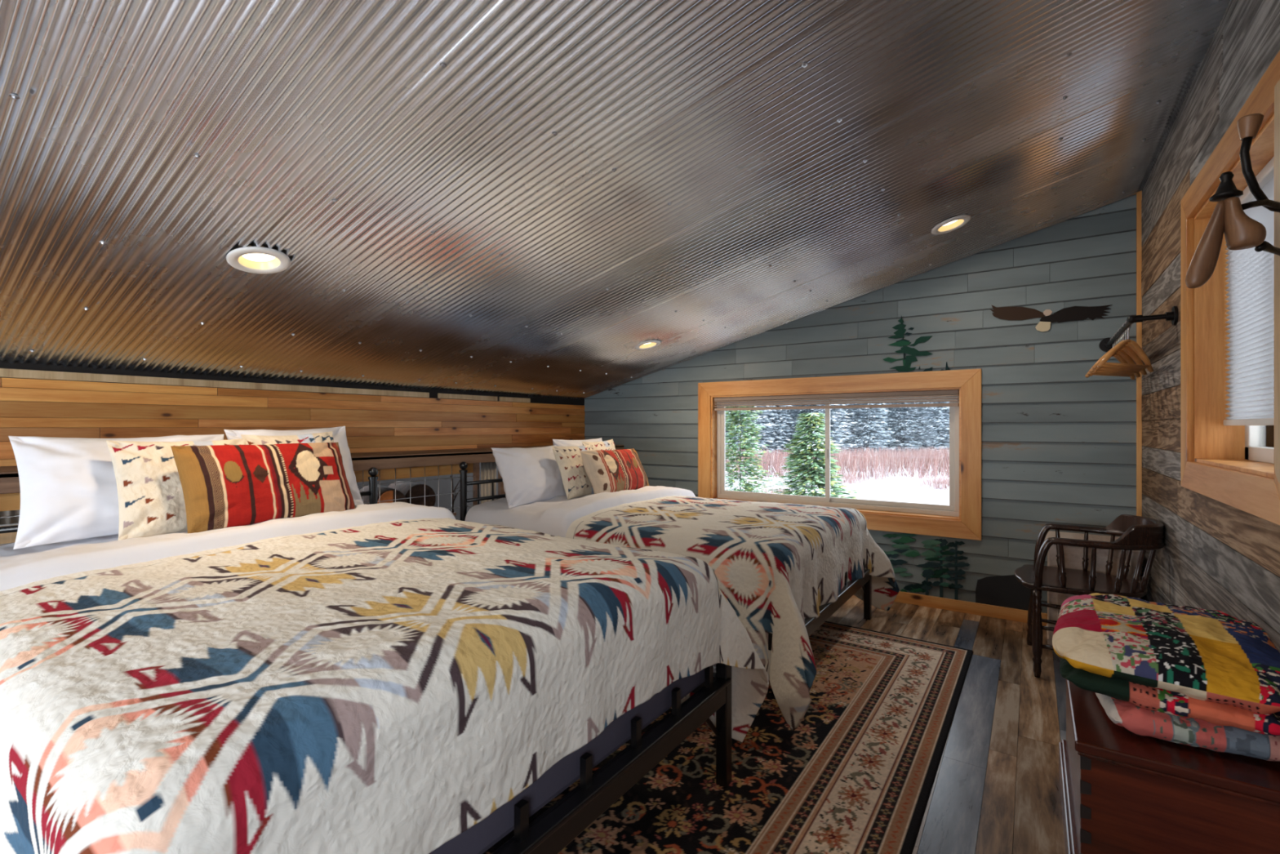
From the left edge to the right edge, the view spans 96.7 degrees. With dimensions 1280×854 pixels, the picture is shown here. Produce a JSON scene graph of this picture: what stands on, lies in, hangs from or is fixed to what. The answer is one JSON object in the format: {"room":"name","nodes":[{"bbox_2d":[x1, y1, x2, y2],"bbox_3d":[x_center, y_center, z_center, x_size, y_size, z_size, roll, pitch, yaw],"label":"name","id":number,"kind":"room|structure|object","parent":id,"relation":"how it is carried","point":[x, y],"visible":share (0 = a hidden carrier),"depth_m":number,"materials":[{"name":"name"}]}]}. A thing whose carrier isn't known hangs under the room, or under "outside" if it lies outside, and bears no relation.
{"room":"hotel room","nodes":[
{"label":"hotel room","id":0,"kind":"room"},
{"bbox_2d":[0,360,585,524],"bbox_3d":[-2.831,0.395,3.110,0.962,1.850,6.907,0,0,35],"label":"wall","id":1,"kind":"structure","parent":0,"point":[37,400],"depth_m":3.31,"materials":[{"name":"brown wood"}]},
{"bbox_2d":[0,444,623,511],"bbox_3d":[-2.252,0.244,2.703,0.497,0.152,6.694,0,0,35],"label":"trim","id":2,"kind":"structure","parent":1,"relation":"attached to","point":[386,463],"depth_m":3.51,"materials":[{"name":"brown wood"}]},
{"bbox_3d":[-1.984,0.609,3.464,0.560,0.022,1.650,0,0,35],"label":"shelf","id":3,"kind":"object","parent":1,"relation":"attached to","visible":0},
{"bbox_2d":[359,484,407,504],"bbox_3d":[-1.698,0.494,3.734,0.208,0.210,0.437,0,0,-41],"label":"log","id":4,"kind":"object","parent":3,"relation":"on","point":[384,493],"visible":0.32,"depth_m":3.61,"materials":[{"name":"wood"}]},
{"bbox_2d":[387,480,435,506],"bbox_3d":[-1.619,0.494,3.993,0.214,0.216,0.410,0,0,-43],"label":"log","id":5,"kind":"object","parent":3,"relation":"on","point":[417,490],"visible":0.51,"depth_m":3.86,"materials":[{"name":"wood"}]},
{"bbox_2d":[450,474,460,512],"bbox_3d":[-1.276,0.391,4.033,0.018,0.414,0.165,0,0,35],"label":"branch","id":6,"kind":"object","parent":3,"relation":"on","point":[453,496],"visible":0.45,"depth_m":3.98,"materials":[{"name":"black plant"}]},
{"bbox_2d":[480,462,496,503],"bbox_3d":[-1.085,0.735,4.064,0.013,0.970,0.140,0,0,35],"label":"curtain","id":7,"kind":"object","parent":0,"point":[488,469],"visible":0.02,"depth_m":4.06,"materials":[{"name":"beige"}]},
{"bbox_2d":[0,0,1231,399],"bbox_3d":[-0.727,-0.921,1.690,4.740,1.313,7.157,0,0,35],"label":"ceiling","id":8,"kind":"structure","parent":0,"point":[515,197],"depth_m":1.92,"materials":[{"name":"metal"}]},
{"bbox_2d":[226,246,290,273],"bbox_3d":[-1.388,-0.612,2.075,0.191,0.069,0.196,0,0,39],"label":"recessed light","id":9,"kind":"object","parent":8,"relation":"in","point":[255,260],"visible":0.99,"depth_m":2.09,"materials":[{"name":"white"}]},
{"bbox_2d":[634,338,660,350],"bbox_3d":[0.057,-0.609,4.188,0.191,0.069,0.196,0,0,39],"label":"recessed light","id":10,"kind":"object","parent":8,"relation":"in","point":[647,344],"visible":0.91,"depth_m":4.21,"materials":[{"name":"white"}]},
{"bbox_2d":[931,214,970,234],"bbox_3d":[1.701,-1.112,3.115,0.191,0.069,0.196,0,0,39],"label":"recessed light","id":11,"kind":"object","parent":8,"relation":"in","point":[952,224],"visible":0.93,"depth_m":3.13,"materials":[{"name":"white"}]},
{"bbox_2d":[583,194,1143,623],"bbox_3d":[1.217,-0.105,4.508,4.540,2.850,0.211,0,0,35],"label":"wall","id":12,"kind":"structure","parent":0,"point":[1059,443],"depth_m":3.63,"materials":[{"name":"blue"}]},
{"bbox_2d":[697,368,981,540],"bbox_3d":[1.401,0.178,4.338,2.077,1.111,0.180,0,0,35],"label":"window","id":13,"kind":"structure","parent":12,"relation":"in","point":[961,519],"depth_m":4.04,"materials":[{"name":"brown wood"}]},
{"bbox_2d":[714,389,959,410],"bbox_3d":[1.385,-0.194,4.315,1.813,0.111,0.047,0,0,35],"label":"cellular shade","id":14,"kind":"object","parent":13,"relation":"attached to","point":[930,393],"visible":0.99,"depth_m":4.20,"materials":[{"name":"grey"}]},
{"bbox_2d":[883,315,932,371],"bbox_3d":[1.850,-0.580,3.940,0.317,0.396,0.009,0,0,35],"label":"spruce","id":15,"kind":"object","parent":12,"relation":"attached to","point":[907,361],"visible":1,"depth_m":3.94,"materials":[{"name":"paint"}]},
{"bbox_2d":[881,533,942,577],"bbox_3d":[1.847,0.893,3.940,0.432,0.314,0.012,0,0,35],"label":"foliage","id":16,"kind":"object","parent":12,"relation":"attached to","point":[905,538],"visible":0.84,"depth_m":3.94,"materials":[{"name":"paint"}]},
{"bbox_2d":[900,583,929,592],"bbox_3d":[1.890,1.124,3.914,0.209,0.106,0.007,0,0,35],"label":"foliage","id":17,"kind":"object","parent":12,"relation":"attached to","point":[912,588],"visible":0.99,"depth_m":3.91,"materials":[{"name":"paint"}]},
{"bbox_2d":[920,574,932,595],"bbox_3d":[1.952,1.076,3.870,0.071,0.157,0.009,0,0,35],"label":"pine tree","id":18,"kind":"object","parent":12,"relation":"attached to","point":[926,587],"visible":1,"depth_m":3.87,"materials":[{"name":"paint"}]},
{"bbox_2d":[924,538,955,597],"bbox_3d":[2.018,0.952,3.824,0.213,0.404,0.010,0,0,35],"label":"pine tree","id":19,"kind":"object","parent":12,"relation":"attached to","point":[938,573],"visible":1,"depth_m":3.82,"materials":[{"name":"paint"}]},
{"bbox_2d":[943,540,969,599],"bbox_3d":[2.095,0.954,3.769,0.157,0.399,0.012,0,0,35],"label":"pine tree","id":20,"kind":"object","parent":12,"relation":"attached to","point":[950,558],"visible":1,"depth_m":3.77,"materials":[{"name":"paint"}]},
{"bbox_2d":[893,591,1047,626],"bbox_3d":[1.337,1.183,4.286,3.590,0.075,0.017,0,0,35],"label":"baseboard","id":21,"kind":"structure","parent":12,"relation":"attached to","point":[970,607],"depth_m":3.73,"materials":[{"name":"brown wood"}]},
{"bbox_2d":[975,574,1031,610],"bbox_3d":[2.332,1.038,3.610,0.349,0.225,0.005,0,0,35],"label":"lake","id":22,"kind":"object","parent":12,"relation":"attached to","point":[1006,591],"visible":0.66,"depth_m":3.62,"materials":[{"name":"paint"}]},
{"bbox_2d":[989,304,1111,332],"bbox_3d":[2.504,-0.686,3.491,0.612,0.199,0.007,0,0,35],"label":"eagle","id":23,"kind":"object","parent":12,"relation":"attached to","point":[1009,313],"visible":1,"depth_m":3.49,"materials":[{"name":"paint"}]},
{"bbox_2d":[826,595,1066,853],"bbox_3d":[-1.038,1.295,1.767,5.340,0.150,7.283,0,0,35],"label":"floor","id":24,"kind":"structure","parent":0,"point":[996,788],"depth_m":2.22,"materials":[{"name":"brown wood"}]},
{"bbox_2d":[0,523,18,546],"bbox_3d":[-2.800,0.802,1.761,0.070,0.835,1.520,0,0,35],"label":"storage box","id":25,"kind":"object","parent":24,"relation":"on","point":[5,538],"visible":0.02,"depth_m":2.21,"materials":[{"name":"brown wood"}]},
{"bbox_2d":[0,509,20,524],"bbox_3d":[-2.797,0.323,1.759,0.013,0.115,1.521,0,0,35],"label":"sheet","id":26,"kind":"object","parent":25,"relation":"on","point":[11,513],"visible":0.1,"depth_m":2.23,"materials":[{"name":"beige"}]},
{"bbox_2d":[0,462,479,545],"bbox_3d":[-2.248,0.734,2.358,0.032,0.972,3.930,0,0,35],"label":"grid panel","id":27,"kind":"object","parent":24,"relation":"on","point":[475,476],"visible":0.06,"depth_m":3.74,"materials":[{"name":"grey"}]},
{"bbox_2d":[497,471,505,498],"bbox_3d":[-0.605,0.735,4.734,0.030,0.970,1.467,0,0,35],"label":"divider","id":28,"kind":"object","parent":24,"relation":"on","point":[500,485],"visible":0.02,"depth_m":4.13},
{"bbox_2d":[459,461,871,650],"bbox_3d":[0.160,0.721,3.630,2.194,0.998,1.494,0,0,35],"label":"platform bed","id":29,"kind":"object","parent":24,"relation":"on","point":[851,588],"visible":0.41,"depth_m":3.57,"materials":[{"name":"black metal"}]},
{"bbox_2d":[557,495,899,731],"bbox_3d":[0.565,0.836,3.345,1.466,0.732,1.815,0,0,35],"label":"quilt","id":30,"kind":"object","parent":29,"relation":"on","point":[774,563],"visible":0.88,"depth_m":2.74,"materials":[{"name":"fabric"}]},
{"bbox_2d":[483,621,973,853],"bbox_3d":[0.073,1.214,2.351,2.025,0.009,3.253,0,0,35],"label":"rug","id":31,"kind":"object","parent":24,"relation":"on","point":[856,775],"visible":0.27,"depth_m":1.99,"materials":[{"name":"carpet"}]},
{"bbox_2d":[0,466,731,853],"bbox_3d":[-1.003,0.721,1.944,2.194,0.998,1.494,0,0,35],"label":"platform bed","id":32,"kind":"object","parent":31,"relation":"on","point":[550,833],"visible":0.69,"depth_m":1.48,"materials":[{"name":"black metal"}]},
{"bbox_2d":[429,668,704,853],"bbox_3d":[-1.033,0.670,1.892,2.071,0.360,1.502,0,0,35],"label":"mattress","id":33,"kind":"object","parent":32,"relation":"on","point":[477,839],"visible":0.17,"depth_m":1.31,"materials":[{"name":"grey"}]},
{"bbox_2d":[0,502,456,591],"bbox_3d":[-1.600,0.561,2.281,0.676,0.428,1.624,0,0,35],"label":"sheet","id":34,"kind":"object","parent":33,"relation":"on","point":[23,566],"visible":0.52,"depth_m":1.91,"materials":[{"name":"white fabric"}]},
{"bbox_2d":[8,434,223,549],"bbox_3d":[-1.911,0.215,2.144,0.237,0.369,0.628,0,0,35],"label":"pillow","id":35,"kind":"object","parent":34,"relation":"on","point":[68,490],"visible":0.52,"depth_m":1.97,"materials":[{"name":"white fabric"}]},
{"bbox_2d":[106,438,244,540],"bbox_3d":[-1.712,0.220,2.153,0.197,0.346,0.434,0,0,35],"label":"pillow sham","id":36,"kind":"object","parent":34,"relation":"on","point":[151,500],"visible":0.54,"depth_m":2.03,"materials":[{"name":"fabric"}]},
{"bbox_2d":[170,442,355,533],"bbox_3d":[-1.461,0.226,2.265,0.224,0.315,0.616,0,0,35],"label":"lumbar cushion","id":37,"kind":"object","parent":34,"relation":"on","point":[224,486],"visible":0.84,"depth_m":2.17,"materials":[{"name":"fabric"}]},
{"bbox_2d":[240,431,333,444],"bbox_3d":[-1.502,0.210,2.506,0.187,0.380,0.391,0,0,35],"label":"pillow sham","id":38,"kind":"object","parent":34,"relation":"on","point":[326,437],"visible":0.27,"depth_m":2.52,"materials":[{"name":"fabric"}]},
{"bbox_2d":[223,426,364,505],"bbox_3d":[-1.582,0.201,2.640,0.227,0.407,0.551,0,0,35],"label":"pillow","id":39,"kind":"object","parent":34,"relation":"on","point":[339,433],"visible":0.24,"depth_m":2.77,"materials":[{"name":"white fabric"}]},
{"bbox_2d":[0,517,768,853],"bbox_3d":[-0.713,0.751,1.675,1.609,0.707,1.820,0,0,35],"label":"quilt","id":40,"kind":"object","parent":33,"relation":"on","point":[387,687],"visible":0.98,"depth_m":1.08,"materials":[{"name":"fabric"}]},
{"bbox_2d":[1013,514,1164,677],"bbox_3d":[2.236,0.835,2.861,0.591,0.773,0.530,0,0,35],"label":"chair","id":41,"kind":"object","parent":24,"relation":"on","point":[1143,534],"visible":0.88,"depth_m":2.76,"materials":[{"name":"brown wood"}]},
{"bbox_2d":[1058,678,1279,853],"bbox_3d":[1.445,0.995,1.592,0.415,0.450,0.768,0,0,35],"label":"chest","id":42,"kind":"object","parent":24,"relation":"on","point":[1122,791],"visible":0.63,"depth_m":1.33,"materials":[{"name":"red wood"}]},
{"bbox_2d":[1095,693,1279,761],"bbox_3d":[1.412,0.726,1.492,0.345,0.101,0.400,0,0,29],"label":"quilt","id":43,"kind":"object","parent":42,"relation":"on","point":[1195,732],"visible":0.33,"depth_m":1.34,"materials":[{"name":"fabric"}]},
{"bbox_2d":[1052,592,1279,735],"bbox_3d":[1.432,0.614,1.557,0.470,0.180,0.600,0,0,40],"label":"patchwork quilt","id":44,"kind":"object","parent":43,"relation":"on","point":[1215,667],"visible":1,"depth_m":1.40,"materials":[{"name":"fabric"}]},
{"bbox_2d":[1141,0,1279,653],"bbox_3d":[1.044,-0.130,0.438,0.204,2.900,7.107,0,0,35],"label":"wall","id":45,"kind":"structure","parent":0,"point":[1216,555],"depth_m":2.18,"materials":[{"name":"grey"}]},
{"bbox_2d":[1098,306,1178,351],"bbox_3d":[2.497,-0.480,2.884,0.164,0.084,1.011,0,0,33],"label":"pipe rail","id":46,"kind":"object","parent":45,"relation":"attached to","point":[1105,344],"visible":0.95,"depth_m":2.52,"materials":[{"name":"black metal"}]},
{"bbox_2d":[1084,337,1134,379],"bbox_3d":[2.608,-0.382,3.143,0.407,0.230,0.034,0,0,-20],"label":"hanger","id":47,"kind":"object","parent":46,"relation":"hanging from","point":[1086,375],"visible":0.34,"depth_m":3.14,"materials":[{"name":"brown wood"}]},
{"bbox_2d":[1088,335,1134,378],"bbox_3d":[2.558,-0.382,3.071,0.407,0.230,0.034,0,0,-23],"label":"hanger","id":48,"kind":"object","parent":46,"relation":"hanging from","point":[1132,376],"visible":0.38,"depth_m":3.08,"materials":[{"name":"brown wood"}]},
{"bbox_2d":[1086,333,1140,377],"bbox_3d":[2.508,-0.382,2.998,0.407,0.230,0.034,0,0,-19],"label":"hanger","id":49,"kind":"object","parent":46,"relation":"hanging from","point":[1088,373],"visible":0.29,"depth_m":2.99,"materials":[{"name":"brown wood"}]},
{"bbox_2d":[1092,330,1139,376],"bbox_3d":[2.458,-0.382,2.926,0.407,0.230,0.034,0,0,-24],"label":"hanger","id":50,"kind":"object","parent":46,"relation":"hanging from","point":[1130,360],"visible":0.39,"depth_m":2.94,"materials":[{"name":"brown wood"}]},
{"bbox_2d":[1088,328,1146,374],"bbox_3d":[2.409,-0.382,2.853,0.407,0.230,0.034,0,0,-18],"label":"hanger","id":51,"kind":"object","parent":46,"relation":"hanging from","point":[1091,370],"visible":0.41,"depth_m":2.85,"materials":[{"name":"brown wood"}]},
{"bbox_2d":[1094,325,1145,373],"bbox_3d":[2.358,-0.382,2.781,0.407,0.230,0.034,0,0,-23],"label":"hanger","id":52,"kind":"object","parent":46,"relation":"hanging from","point":[1132,353],"visible":0.46,"depth_m":2.80,"materials":[{"name":"brown wood"}]},
{"bbox_2d":[1091,322,1153,372],"bbox_3d":[2.309,-0.382,2.709,0.407,0.230,0.034,0,0,-17],"label":"hanger","id":53,"kind":"object","parent":46,"relation":"hanging from","point":[1095,366],"visible":0.45,"depth_m":2.70,"materials":[{"name":"brown wood"}]},
{"bbox_2d":[1097,320,1152,370],"bbox_3d":[2.258,-0.382,2.636,0.407,0.230,0.034,0,0,-22],"label":"hanger","id":54,"kind":"object","parent":46,"relation":"hanging from","point":[1146,360],"visible":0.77,"depth_m":2.63,"materials":[{"name":"brown wood"}]},
{"bbox_2d":[1136,190,1142,599],"bbox_3d":[2.843,-0.061,3.240,0.022,2.561,0.028,0,0,35],"label":"trim","id":55,"kind":"structure","parent":45,"relation":"attached to","point":[1139,195],"depth_m":3.23,"materials":[{"name":"brown wood"}]},
{"bbox_2d":[1180,49,1279,525],"bbox_3d":[1.922,-0.335,1.730,0.224,1.143,1.170,0,0,35],"label":"window","id":56,"kind":"structure","parent":45,"relation":"in","point":[1205,439],"depth_m":2.12,"materials":[{"name":"brown wood"}]},
{"bbox_2d":[1223,155,1274,425],"bbox_3d":[1.920,-0.397,1.731,0.040,0.784,0.932,0,0,35],"label":"cellular shade","id":57,"kind":"object","parent":56,"relation":"attached to","point":[1251,276],"visible":0.83,"depth_m":1.87,"materials":[{"name":"grey"}]},
{"bbox_2d":[1236,79,1279,483],"bbox_3d":[1.433,-0.333,1.273,0.176,0.934,0.084,0,0,-19],"label":"coat rack","id":58,"kind":"object","parent":45,"relation":"attached to","point":[1248,126],"visible":0.97,"depth_m":1.31,"materials":[{"name":"metal"}]},
{"bbox_2d":[1185,171,1266,288],"bbox_3d":[1.315,-0.445,1.280,0.129,0.252,0.062,0,0,35],"label":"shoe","id":59,"kind":"object","parent":58,"relation":"hanging from","point":[1241,232],"visible":1,"depth_m":1.27,"materials":[{"name":"brown wood"}]},
{"label":"outside","id":60,"kind":"structure","parent":0,"visible":0},
{"bbox_2d":[725,474,949,505],"bbox_3d":[38.861,0.979,91.581,280.000,6.347,185.093,0,0,35],"label":"snow ground","id":61,"kind":"structure","parent":60,"point":[880,490],"depth_m":35.30,"materials":[{"name":"snow"}]},
{"bbox_2d":[725,406,762,453],"bbox_3d":[10.377,-1.729,60.847,5.592,11.298,5.700,0,0,20],"label":"spruce tree","id":62,"kind":"object","parent":61,"relation":"on","point":[726,431],"visible":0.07,"depth_m":60.28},
{"bbox_2d":[725,405,777,493],"bbox_3d":[2.781,0.812,15.455,2.574,6.216,2.666,0,0,-26],"label":"spruce tree","id":63,"kind":"object","parent":61,"relation":"on","point":[748,436],"visible":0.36,"depth_m":15.32,"materials":[{"name":"plant"}]},
{"bbox_2d":[725,405,786,455],"bbox_3d":[12.573,-3.767,62.888,7.449,15.374,8.442,0,0,-8],"label":"spruce tree","id":64,"kind":"object","parent":61,"relation":"on","point":[768,428],"visible":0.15,"depth_m":62.19,"materials":[{"name":"plant"}]},
{"bbox_2d":[725,453,792,479],"bbox_3d":[8.289,2.958,44.981,5.569,1.925,9.025,0,0,-22],"label":"bush","id":65,"kind":"object","parent":61,"relation":"on","point":[775,454],"visible":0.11,"depth_m":43.36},
{"bbox_2d":[733,451,793,482],"bbox_3d":[8.926,2.909,44.571,6.727,2.022,9.889,0,0,20],"label":"bush","id":66,"kind":"object","parent":61,"relation":"on","point":[765,456],"visible":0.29,"depth_m":43.69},
{"bbox_2d":[754,404,797,453],"bbox_3d":[15.085,-3.202,64.331,7.443,14.245,6.964,0,0,-1],"label":"spruce tree","id":67,"kind":"object","parent":61,"relation":"on","point":[780,413],"visible":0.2,"depth_m":63.74,"materials":[{"name":"plant"}]},
{"bbox_2d":[760,404,795,449],"bbox_3d":[18.525,-3.632,73.831,7.385,15.104,7.892,0,0,-39],"label":"spruce tree","id":68,"kind":"object","parent":61,"relation":"on","point":[792,420],"visible":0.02,"depth_m":73.02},
{"bbox_2d":[761,481,807,493],"bbox_3d":[8.123,3.524,32.298,3.218,0.792,4.708,0,0,-27],"label":"bush","id":69,"kind":"object","parent":61,"relation":"on","point":[766,484],"visible":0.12,"depth_m":32.51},
{"bbox_2d":[737,448,854,477],"bbox_3d":[11.761,2.866,45.541,11.556,2.108,6.130,0,0,16],"label":"bush","id":70,"kind":"object","parent":61,"relation":"on","point":[776,459],"visible":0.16,"depth_m":44.60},
{"bbox_2d":[777,404,835,453],"bbox_3d":[19.032,-3.700,64.280,7.544,15.240,7.688,0,0,-35],"label":"spruce tree","id":71,"kind":"object","parent":61,"relation":"on","point":[797,413],"visible":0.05,"depth_m":64.50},
{"bbox_2d":[760,413,857,498],"bbox_3d":[4.410,1.879,14.599,3.767,4.483,3.874,0,0,-5],"label":"spruce tree","id":72,"kind":"object","parent":61,"relation":"on","point":[802,458],"visible":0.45,"depth_m":14.25,"materials":[{"name":"plant"}]},
{"bbox_2d":[801,404,838,442],"bbox_3d":[19.878,-2.072,64.314,6.046,11.983,5.932,0,0,-26],"label":"spruce tree","id":73,"kind":"object","parent":61,"relation":"on","point":[811,410],"visible":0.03,"depth_m":63.89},
{"bbox_2d":[780,453,887,479],"bbox_3d":[15.499,2.948,45.603,6.476,1.945,9.512,0,0,-23],"label":"bush","id":74,"kind":"object","parent":61,"relation":"on","point":[841,461],"visible":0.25,"depth_m":42.88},
{"bbox_2d":[809,404,862,458],"bbox_3d":[19.842,-2.848,60.159,7.432,13.535,6.558,0,0,39],"label":"spruce tree","id":75,"kind":"object","parent":61,"relation":"on","point":[837,411],"visible":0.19,"depth_m":59.19,"materials":[{"name":"plant"}]},
{"bbox_2d":[832,471,873,485],"bbox_3d":[14.543,3.525,40.086,2.875,0.791,5.420,0,0,-4],"label":"bush","id":76,"kind":"object","parent":61,"relation":"on","point":[848,480],"visible":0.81,"depth_m":39.44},
{"bbox_2d":[831,403,885,456],"bbox_3d":[23.601,-3.308,62.019,7.554,14.456,7.067,0,0,-19],"label":"spruce tree","id":77,"kind":"object","parent":61,"relation":"on","point":[846,410],"visible":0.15,"depth_m":60.95,"materials":[{"name":"plant"}]},
{"bbox_2d":[835,453,883,481],"bbox_3d":[16.875,3.017,45.898,5.252,1.806,9.902,0,0,24],"label":"bush","id":78,"kind":"object","parent":61,"relation":"on","point":[860,453],"visible":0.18,"depth_m":44.82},
{"bbox_2d":[814,453,905,481],"bbox_3d":[15.732,2.951,44.334,5.607,1.938,9.087,0,0,-12],"label":"bush","id":79,"kind":"object","parent":61,"relation":"on","point":[863,476],"visible":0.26,"depth_m":42.46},
{"bbox_2d":[840,403,900,455],"bbox_3d":[24.129,-2.393,59.820,6.249,12.625,6.370,0,0,-24],"label":"spruce tree","id":80,"kind":"object","parent":61,"relation":"on","point":[876,425],"visible":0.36,"depth_m":59.55,"materials":[{"name":"plant"}]},
{"bbox_2d":[847,403,893,454],"bbox_3d":[27.893,-2.904,69.793,6.885,13.647,6.755,0,0,13],"label":"spruce tree","id":81,"kind":"object","parent":61,"relation":"on","point":[874,403],"visible":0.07,"depth_m":68.90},
{"bbox_2d":[830,448,916,478],"bbox_3d":[18.387,2.818,45.741,10.781,2.204,7.333,0,0,-35],"label":"bush","id":82,"kind":"object","parent":61,"relation":"on","point":[875,451],"visible":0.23,"depth_m":45.26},
{"bbox_2d":[841,454,907,481],"bbox_3d":[18.545,3.063,45.032,4.962,1.715,8.041,0,0,34],"label":"bush","id":83,"kind":"object","parent":61,"relation":"on","point":[880,475],"visible":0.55,"depth_m":43.63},
{"bbox_2d":[836,447,946,465],"bbox_3d":[20.798,2.849,49.477,11.738,2.142,6.227,0,0,28],"label":"bush","id":84,"kind":"object","parent":61,"relation":"on","point":[857,447],"visible":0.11,"depth_m":48.82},
{"bbox_2d":[863,403,919,451],"bbox_3d":[31.839,-3.359,72.526,7.742,14.559,7.255,0,0,42],"label":"spruce tree","id":85,"kind":"object","parent":61,"relation":"on","point":[885,403],"visible":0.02,"depth_m":72.05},
{"bbox_2d":[875,402,928,456],"bbox_3d":[28.449,-1.909,61.366,5.882,11.658,5.771,0,0,-40],"label":"spruce tree","id":86,"kind":"object","parent":61,"relation":"on","point":[900,415],"visible":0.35,"depth_m":60.68,"materials":[{"name":"plant"}]},
{"bbox_2d":[862,453,944,479],"bbox_3d":[19.981,3.115,45.167,5.362,1.610,7.877,0,0,-31],"label":"bush","id":87,"kind":"object","parent":61,"relation":"on","point":[899,460],"visible":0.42,"depth_m":44.55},
{"bbox_2d":[860,446,948,471],"bbox_3d":[23.527,2.811,50.678,6.450,2.219,12.160,0,0,-31],"label":"bush","id":88,"kind":"object","parent":61,"relation":"on","point":[905,449],"visible":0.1,"depth_m":49.71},
{"bbox_2d":[884,402,924,451],"bbox_3d":[32.516,-1.592,70.157,5.342,11.024,6.054,0,0,24],"label":"spruce tree","id":89,"kind":"object","parent":61,"relation":"on","point":[906,402],"visible":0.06,"depth_m":70.36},
{"bbox_2d":[869,451,947,479],"bbox_3d":[21.319,2.917,45.719,5.805,2.006,9.408,0,0,3],"label":"bush","id":90,"kind":"object","parent":61,"relation":"on","point":[910,464],"visible":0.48,"depth_m":44.22,"materials":[{"name":"plant"}]},
{"bbox_2d":[884,402,940,453],"bbox_3d":[29.542,-2.124,62.216,5.857,12.087,6.637,0,0,-38],"label":"spruce tree","id":91,"kind":"object","parent":61,"relation":"on","point":[914,411],"visible":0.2,"depth_m":61.32,"materials":[{"name":"plant"}]},
{"bbox_2d":[880,445,949,466],"bbox_3d":[25.084,2.846,50.423,6.217,2.148,10.075,0,0,-13],"label":"bush","id":92,"kind":"object","parent":61,"relation":"on","point":[884,446],"visible":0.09,"depth_m":50.00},
{"bbox_2d":[884,454,949,473],"bbox_3d":[23.061,3.108,47.329,8.902,1.624,4.722,0,0,-10],"label":"bush","id":93,"kind":"object","parent":61,"relation":"on","point":[908,455],"visible":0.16,"depth_m":46.47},
{"bbox_2d":[886,448,949,479],"bbox_3d":[23.656,2.864,47.867,6.868,2.112,10.048,0,0,-28],"label":"bush","id":94,"kind":"object","parent":61,"relation":"on","point":[925,454],"visible":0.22,"depth_m":45.64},
{"bbox_2d":[899,446,949,474],"bbox_3d":[25.967,2.799,49.184,6.486,2.242,10.512,0,0,14],"label":"bush","id":95,"kind":"object","parent":61,"relation":"on","point":[922,446],"visible":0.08,"depth_m":47.94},
{"bbox_2d":[903,475,949,490],"bbox_3d":[19.333,3.524,36.092,2.865,0.792,4.642,0,0,-23],"label":"bush","id":96,"kind":"object","parent":61,"relation":"on","point":[947,482],"visible":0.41,"depth_m":36.26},
{"bbox_2d":[904,447,949,475],"bbox_3d":[25.594,2.800,47.455,6.510,2.239,12.274,0,0,11],"label":"bush","id":97,"kind":"object","parent":61,"relation":"on","point":[944,447],"visible":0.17,"depth_m":47.08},
{"bbox_2d":[906,474,949,489],"bbox_3d":[19.378,3.525,37.086,2.875,0.791,5.420,0,0,-4],"label":"bush","id":98,"kind":"object","parent":61,"relation":"on","point":[935,479],"visible":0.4,"depth_m":36.79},
{"bbox_2d":[908,401,949,453],"bbox_3d":[31.272,-2.264,59.322,6.046,12.367,6.462,0,0,-32],"label":"spruce tree","id":99,"kind":"object","parent":61,"relation":"on","point":[926,417],"visible":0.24,"depth_m":59.02,"materials":[{"name":"plant"}]},
{"bbox_2d":[919,402,949,453],"bbox_3d":[37.763,-3.862,70.156,8.164,15.563,7.634,0,0,-33],"label":"spruce tree","id":100,"kind":"object","parent":61,"relation":"on","point":[937,402],"visible":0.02,"depth_m":70.04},
{"bbox_2d":[920,401,949,451],"bbox_3d":[34.834,-4.002,63.858,7.677,15.845,8.700,0,0,20],"label":"spruce tree","id":101,"kind":"object","parent":61,"relation":"on","point":[940,402],"visible":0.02,"depth_m":64.11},
{"bbox_3d":[0.164,0.730,3.627,2.071,0.320,1.402,0,0,35],"label":"mattress","id":102,"kind":"object","parent":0,"visible":0},
{"bbox_2d":[464,485,695,537],"bbox_3d":[-0.326,0.672,3.970,0.856,0.499,1.560,0,0,35],"label":"sheet","id":103,"kind":"object","parent":102,"relation":"on","point":[553,516],"visible":0.49,"depth_m":3.44,"materials":[{"name":"white fabric"}]},
{"bbox_2d":[491,444,566,508],"bbox_3d":[-0.704,0.315,3.789,0.236,0.369,0.626,0,0,35],"label":"pillow","id":104,"kind":"object","parent":103,"relation":"on","point":[531,474],"visible":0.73,"depth_m":3.64,"materials":[{"name":"white fabric"}]},
{"bbox_2d":[551,444,594,499],"bbox_3d":[-0.413,0.300,3.929,0.178,0.350,0.423,0,0,35],"label":"pillow sham","id":105,"kind":"object","parent":103,"relation":"on","point":[576,482],"visible":0.65,"depth_m":3.82,"materials":[{"name":"fabric"}]},
{"bbox_2d":[552,437,602,446],"bbox_3d":[-0.434,0.280,4.380,0.202,0.383,0.580,0,0,35],"label":"pillow","id":106,"kind":"object","parent":103,"relation":"on","point":[558,442],"visible":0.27,"depth_m":4.26,"materials":[{"name":"white fabric"}]},
{"bbox_2d":[582,439,615,450],"bbox_3d":[-0.267,0.280,4.350,0.175,0.366,0.391,0,0,35],"label":"pillow sham","id":107,"kind":"object","parent":103,"relation":"on","point":[609,444],"visible":0.25,"depth_m":4.35,"materials":[{"name":"fabric"}]},
{"bbox_2d":[580,448,648,493],"bbox_3d":[-0.164,0.315,4.024,0.218,0.309,0.602,0,0,35],"label":"lumbar cushion","id":108,"kind":"object","parent":103,"relation":"on","point":[606,470],"visible":0.83,"depth_m":3.91,"materials":[{"name":"fabric"}]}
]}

